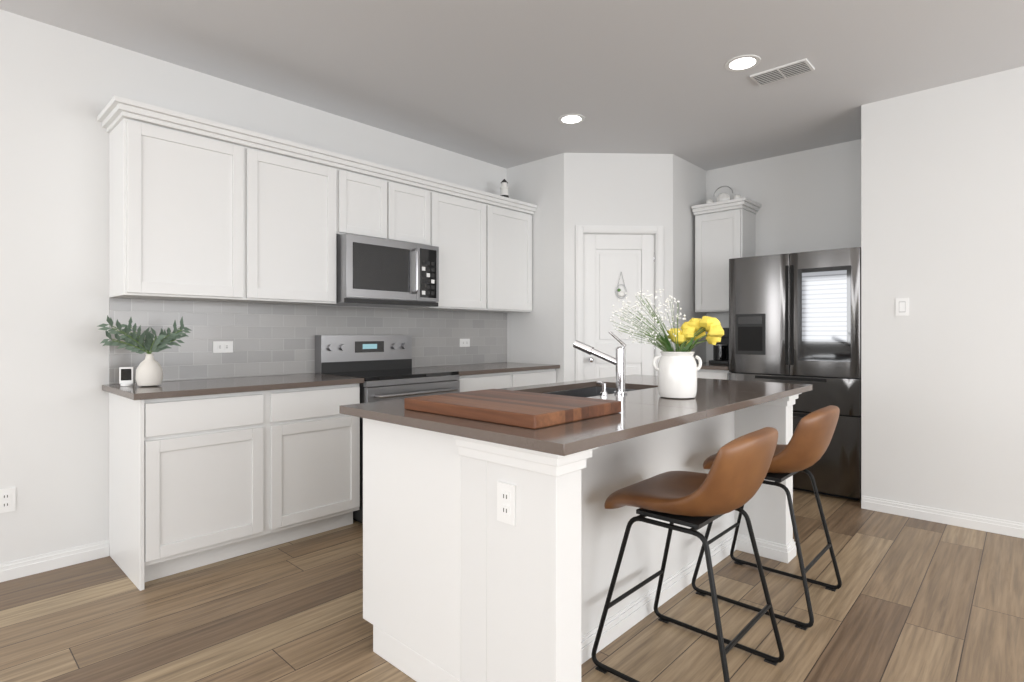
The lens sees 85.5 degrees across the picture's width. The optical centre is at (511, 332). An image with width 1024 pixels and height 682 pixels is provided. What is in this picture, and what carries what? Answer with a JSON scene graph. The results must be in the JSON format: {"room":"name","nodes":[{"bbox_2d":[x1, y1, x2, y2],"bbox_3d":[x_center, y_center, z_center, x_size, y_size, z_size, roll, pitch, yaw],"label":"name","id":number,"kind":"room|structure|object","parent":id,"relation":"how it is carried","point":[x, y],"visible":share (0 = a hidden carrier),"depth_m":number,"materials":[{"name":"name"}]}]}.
{"room":"kitchen","nodes":[
{"label":"kitchen","id":0,"kind":"room"},
{"bbox_2d":[0,9,587,563],"bbox_3d":[-2.296,-0.180,2.904,0.120,2.740,9.720,0,0,43],"label":"wall","id":1,"kind":"structure","parent":0,"point":[55,82],"depth_m":2.87,"materials":[{"name":"white paint"}]},
{"bbox_2d":[0,487,15,512],"bbox_3d":[-2.433,0.805,2.663,0.008,0.114,0.070,0,0,43],"label":"outlet","id":2,"kind":"object","parent":1,"relation":"attached to","point":[7,499],"visible":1,"depth_m":2.67,"materials":[{"name":"white plastic"}]},
{"bbox_2d":[0,540,108,581],"bbox_3d":[-3.806,1.147,1.186,0.015,0.084,4.848,0,0,43],"label":"baseboard","id":3,"kind":"structure","parent":1,"relation":"attached to","point":[16,569],"depth_m":2.79,"materials":[{"name":"white paint"}]},
{"bbox_2d":[109,298,506,383],"bbox_3d":[-1.101,0.043,4.093,0.008,0.463,3.088,0,0,43],"label":"tile backsplash","id":4,"kind":"structure","parent":1,"relation":"attached to","point":[272,339],"depth_m":3.61,"materials":[{"name":"grey tile"}]},
{"bbox_2d":[213,341,232,352],"bbox_3d":[-1.759,0.085,3.374,0.008,0.070,0.114,0,0,43],"label":"outlet","id":5,"kind":"object","parent":4,"relation":"attached to","point":[222,346],"visible":1,"depth_m":3.37,"materials":[{"name":"white plastic"}]},
{"bbox_2d":[460,339,469,346],"bbox_3d":[-0.410,0.085,4.823,0.008,0.070,0.114,0,0,43],"label":"outlet","id":6,"kind":"object","parent":4,"relation":"attached to","point":[464,342],"visible":1,"depth_m":4.82,"materials":[{"name":"white plastic"}]},
{"bbox_2d":[97,96,536,312],"bbox_3d":[-0.982,-0.667,3.946,0.381,0.955,3.140,0,0,43],"label":"upper cabinet","id":7,"kind":"object","parent":1,"relation":"attached to","point":[201,209],"visible":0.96,"depth_m":3.26,"materials":[{"name":"white paint"}]},
{"bbox_2d":[326,233,438,307],"bbox_3d":[-0.931,-0.415,3.929,0.478,0.440,0.756,0,0,43],"label":"microwave","id":8,"kind":"object","parent":7,"relation":"attached to","point":[377,272],"visible":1,"depth_m":3.75,"materials":[{"name":"silver metal"}]},
{"bbox_2d":[500,179,508,197],"bbox_3d":[-0.068,-1.256,4.915,0.084,0.220,0.084,0,0,43],"label":"decor","id":9,"kind":"object","parent":7,"relation":"on","point":[504,188],"visible":0.71,"depth_m":4.89,"materials":[{"name":"white ceramic"}]},
{"bbox_2d":[0,489,1023,681],"bbox_3d":[0.525,1.240,0.358,8.120,0.100,10.000,0,0,43],"label":"floor","id":10,"kind":"structure","parent":0,"point":[914,600],"depth_m":2.31,"materials":[{"name":"brown wood"}]},
{"bbox_2d":[109,390,269,590],"bbox_3d":[-1.737,0.747,2.973,0.604,0.884,0.586,0,0,43],"label":"base cabinet","id":11,"kind":"object","parent":10,"relation":"on","point":[203,472],"depth_m":2.75,"materials":[{"name":"white paint"}]},
{"bbox_2d":[102,374,363,401],"bbox_3d":[-1.539,0.290,3.159,0.640,0.030,1.190,0,0,43],"label":"countertop","id":12,"kind":"structure","parent":11,"relation":"on","point":[182,388],"depth_m":2.96,"materials":[{"name":"grey stone"}]},
{"bbox_2d":[119,367,134,385],"bbox_3d":[-2.002,0.226,2.883,0.064,0.097,0.072,0,0,43],"label":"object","id":13,"kind":"object","parent":12,"relation":"on","point":[126,376],"visible":1,"depth_m":2.86,"materials":[{"name":"white plastic"}]},
{"bbox_2d":[97,315,191,385],"bbox_3d":[-1.877,0.090,2.863,0.242,0.368,0.444,0,0,43],"label":"potted plant","id":14,"kind":"object","parent":12,"relation":"on","point":[149,370],"visible":1,"depth_m":2.83,"materials":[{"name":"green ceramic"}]},
{"bbox_2d":[270,382,363,546],"bbox_3d":[-1.342,0.747,3.398,0.604,0.884,0.573,0,0,43],"label":"base cabinet","id":15,"kind":"object","parent":10,"relation":"on","point":[315,448],"depth_m":3.18,"materials":[{"name":"white paint"}]},
{"bbox_2d":[315,335,459,523],"bbox_3d":[-0.839,0.602,3.843,0.709,1.174,0.754,0,0,43],"label":"range","id":16,"kind":"object","parent":10,"relation":"on","point":[381,365],"visible":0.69,"depth_m":3.81,"materials":[{"name":"silver metal"}]},
{"bbox_2d":[459,374,513,391],"bbox_3d":[-0.425,0.747,4.382,0.604,0.884,0.589,0,0,43],"label":"base cabinet","id":17,"kind":"object","parent":10,"relation":"on","point":[472,382],"depth_m":4.19,"materials":[{"name":"white paint"}]},
{"bbox_2d":[412,362,559,377],"bbox_3d":[-0.215,0.290,4.580,0.640,0.030,1.166,0,0,43],"label":"countertop","id":18,"kind":"structure","parent":17,"relation":"on","point":[503,367],"depth_m":4.42,"materials":[{"name":"grey stone"}]},
{"bbox_2d":[514,370,555,386],"bbox_3d":[-0.027,0.747,4.808,0.604,0.884,0.577,0,0,43],"label":"base cabinet","id":19,"kind":"object","parent":10,"relation":"on","point":[524,377],"depth_m":4.59,"materials":[{"name":"white paint"}]},
{"bbox_2d":[363,394,798,681],"bbox_3d":[0.466,0.747,2.538,0.982,0.884,2.074,0,0,43],"label":"kitchen island","id":20,"kind":"object","parent":10,"relation":"on","point":[461,583],"depth_m":1.88,"materials":[{"name":"white paint"}]},
{"bbox_2d":[497,481,515,525],"bbox_3d":[-0.017,0.490,1.595,0.070,0.114,0.008,0,0,43],"label":"outlet","id":21,"kind":"object","parent":20,"relation":"attached to","point":[506,502],"visible":1,"depth_m":1.59,"materials":[{"name":"white plastic"}]},
{"bbox_2d":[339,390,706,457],"bbox_3d":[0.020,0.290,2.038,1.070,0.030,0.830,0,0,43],"label":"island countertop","id":22,"kind":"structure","parent":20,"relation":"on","point":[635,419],"depth_m":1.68,"materials":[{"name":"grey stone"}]},
{"bbox_2d":[404,389,620,428],"bbox_3d":[-0.005,0.254,1.953,0.620,0.040,0.460,0,0,43],"label":"cutting board","id":23,"kind":"object","parent":22,"relation":"on","point":[531,410],"visible":1,"depth_m":1.81,"materials":[{"name":"brown wood"}]},
{"bbox_2d":[455,386,774,461],"bbox_3d":[0.670,0.300,2.348,0.540,0.050,2.098,0,0,43],"label":"island countertop","id":24,"kind":"structure","parent":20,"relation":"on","point":[716,402],"depth_m":2.29,"materials":[{"name":"grey stone"}]},
{"bbox_2d":[527,382,646,397],"bbox_3d":[0.391,0.404,2.752,0.428,0.222,0.728,0,0,43],"label":"sink","id":25,"kind":"object","parent":24,"relation":"in","point":[577,391],"depth_m":3.02,"materials":[{"name":"metal"}]},
{"bbox_2d":[573,331,626,395],"bbox_3d":[0.391,0.132,2.539,0.249,0.284,0.152,0,0,43],"label":"faucet","id":26,"kind":"object","parent":24,"relation":"on","point":[618,361],"visible":1,"depth_m":2.49,"materials":[{"name":"silver metal"}]},
{"bbox_2d":[610,289,723,398],"bbox_3d":[0.662,0.042,2.373,0.434,0.464,0.403,0,0,43],"label":"flower vase","id":27,"kind":"object","parent":24,"relation":"on","point":[677,369],"visible":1,"depth_m":2.33,"materials":[{"name":"white ceramic"}]},
{"bbox_2d":[591,427,784,681],"bbox_3d":[0.638,0.752,1.968,0.542,0.875,0.480,0,0,43],"label":"stool","id":28,"kind":"object","parent":10,"relation":"on","point":[733,479],"visible":1,"depth_m":1.82,"materials":[{"name":"leather"}]},
{"bbox_2d":[697,362,730,379],"bbox_3d":[1.820,0.732,4.891,0.435,0.914,0.639,0,0,43],"label":"base cabinet","id":29,"kind":"object","parent":10,"relation":"on","point":[706,370],"visible":0.15,"depth_m":4.63,"materials":[{"name":"white paint"}]},
{"bbox_2d":[709,328,728,363],"bbox_3d":[1.890,0.115,4.963,0.180,0.319,0.200,0,0,43],"label":"coffee maker","id":30,"kind":"object","parent":29,"relation":"on","point":[721,352],"visible":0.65,"depth_m":4.90,"materials":[{"name":"black plastic"}]},
{"bbox_2d":[691,405,841,630],"bbox_3d":[1.180,0.752,2.536,0.542,0.875,0.480,0,0,43],"label":"stool","id":31,"kind":"object","parent":10,"relation":"on","point":[804,448],"visible":0.65,"depth_m":2.33,"materials":[{"name":"leather"}]},
{"bbox_2d":[729,247,860,499],"bbox_3d":[2.304,0.295,4.402,0.920,1.790,0.658,0,0,43],"label":"fridge","id":32,"kind":"object","parent":10,"relation":"on","point":[794,318],"visible":0.69,"depth_m":4.07,"materials":[{"name":"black metal"}]},
{"bbox_2d":[0,0,1023,170],"bbox_3d":[0.525,-1.600,0.358,8.120,0.100,10.000,0,0,43],"label":"ceiling","id":33,"kind":"structure","parent":0,"point":[506,84],"depth_m":3.14,"materials":[{"name":"white paint"}]},
{"bbox_2d":[558,114,584,123],"bbox_3d":[0.431,-1.548,4.013,0.194,0.004,0.194,0,0,43],"label":"recessed light","id":34,"kind":"object","parent":33,"relation":"in","point":[570,119],"visible":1,"depth_m":4.01,"materials":[{"name":"white paint"}]},
{"bbox_2d":[725,55,760,71],"bbox_3d":[1.324,-1.548,3.181,0.194,0.004,0.194,0,0,43],"label":"recessed light","id":35,"kind":"object","parent":33,"relation":"in","point":[743,62],"visible":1,"depth_m":3.17,"materials":[{"name":"white paint"}]},
{"bbox_2d":[750,58,814,85],"bbox_3d":[1.603,-1.543,3.290,0.310,0.012,0.170,0,0,43],"label":"ceiling vent","id":36,"kind":"object","parent":33,"relation":"in","point":[792,69],"visible":1,"depth_m":3.27,"materials":[{"name":"white metal"}]},
{"bbox_2d":[588,140,855,362],"bbox_3d":[1.975,-0.180,5.267,2.890,2.740,0.120,0,0,43],"label":"wall","id":37,"kind":"structure","parent":0,"point":[807,198],"depth_m":4.79,"materials":[{"name":"white paint"}]},
{"bbox_2d":[583,234,654,379],"bbox_3d":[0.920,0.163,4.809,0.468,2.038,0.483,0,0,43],"label":"pantry door","id":38,"kind":"structure","parent":37,"relation":"in","point":[608,259],"depth_m":4.80,"materials":[{"name":"white paint"}]},
{"bbox_2d":[616,272,626,298],"bbox_3d":[0.946,-0.413,4.793,0.071,0.234,0.071,0,0,43],"label":"hanging ornament","id":39,"kind":"object","parent":38,"relation":"hanging from","point":[621,293],"visible":1,"depth_m":4.79,"materials":[{"name":"grey metal"}]},
{"bbox_2d":[576,225,663,380],"bbox_3d":[0.925,0.133,4.826,0.760,2.115,0.139,0,0,-2],"label":"door frame","id":40,"kind":"structure","parent":37,"relation":"attached to","point":[581,230],"depth_m":4.76,"materials":[{"name":"white paint"}]},
{"bbox_2d":[692,197,760,312],"bbox_3d":[1.923,-0.667,4.971,0.477,0.955,0.381,0,0,43],"label":"upper cabinet","id":41,"kind":"object","parent":37,"relation":"attached to","point":[724,231],"depth_m":4.89,"materials":[{"name":"white paint"}]},
{"bbox_2d":[706,186,741,203],"bbox_3d":[1.903,-1.236,4.992,0.318,0.179,0.080,0,0,43],"label":"decor","id":42,"kind":"object","parent":41,"relation":"on","point":[723,196],"visible":0.54,"depth_m":4.96,"materials":[{"name":"white ceramic"}]},
{"bbox_2d":[856,66,1023,522],"bbox_3d":[4.189,-0.180,2.172,4.831,2.740,0.130,0,0,43],"label":"wall","id":43,"kind":"structure","parent":0,"point":[918,197],"depth_m":3.46,"materials":[{"name":"white paint"}]},
{"bbox_2d":[896,298,908,315],"bbox_3d":[2.543,-0.170,3.611,0.070,0.114,0.007,0,0,43],"label":"light switch","id":44,"kind":"object","parent":43,"relation":"attached to","point":[902,306],"visible":1,"depth_m":3.61,"materials":[{"name":"white plastic"}]},
{"bbox_2d":[861,496,1023,537],"bbox_3d":[4.130,1.147,2.129,4.798,0.084,0.015,0,0,43],"label":"baseboard","id":45,"kind":"structure","parent":43,"relation":"attached to","point":[993,525],"depth_m":3.45,"materials":[{"name":"white paint"}]}
]}

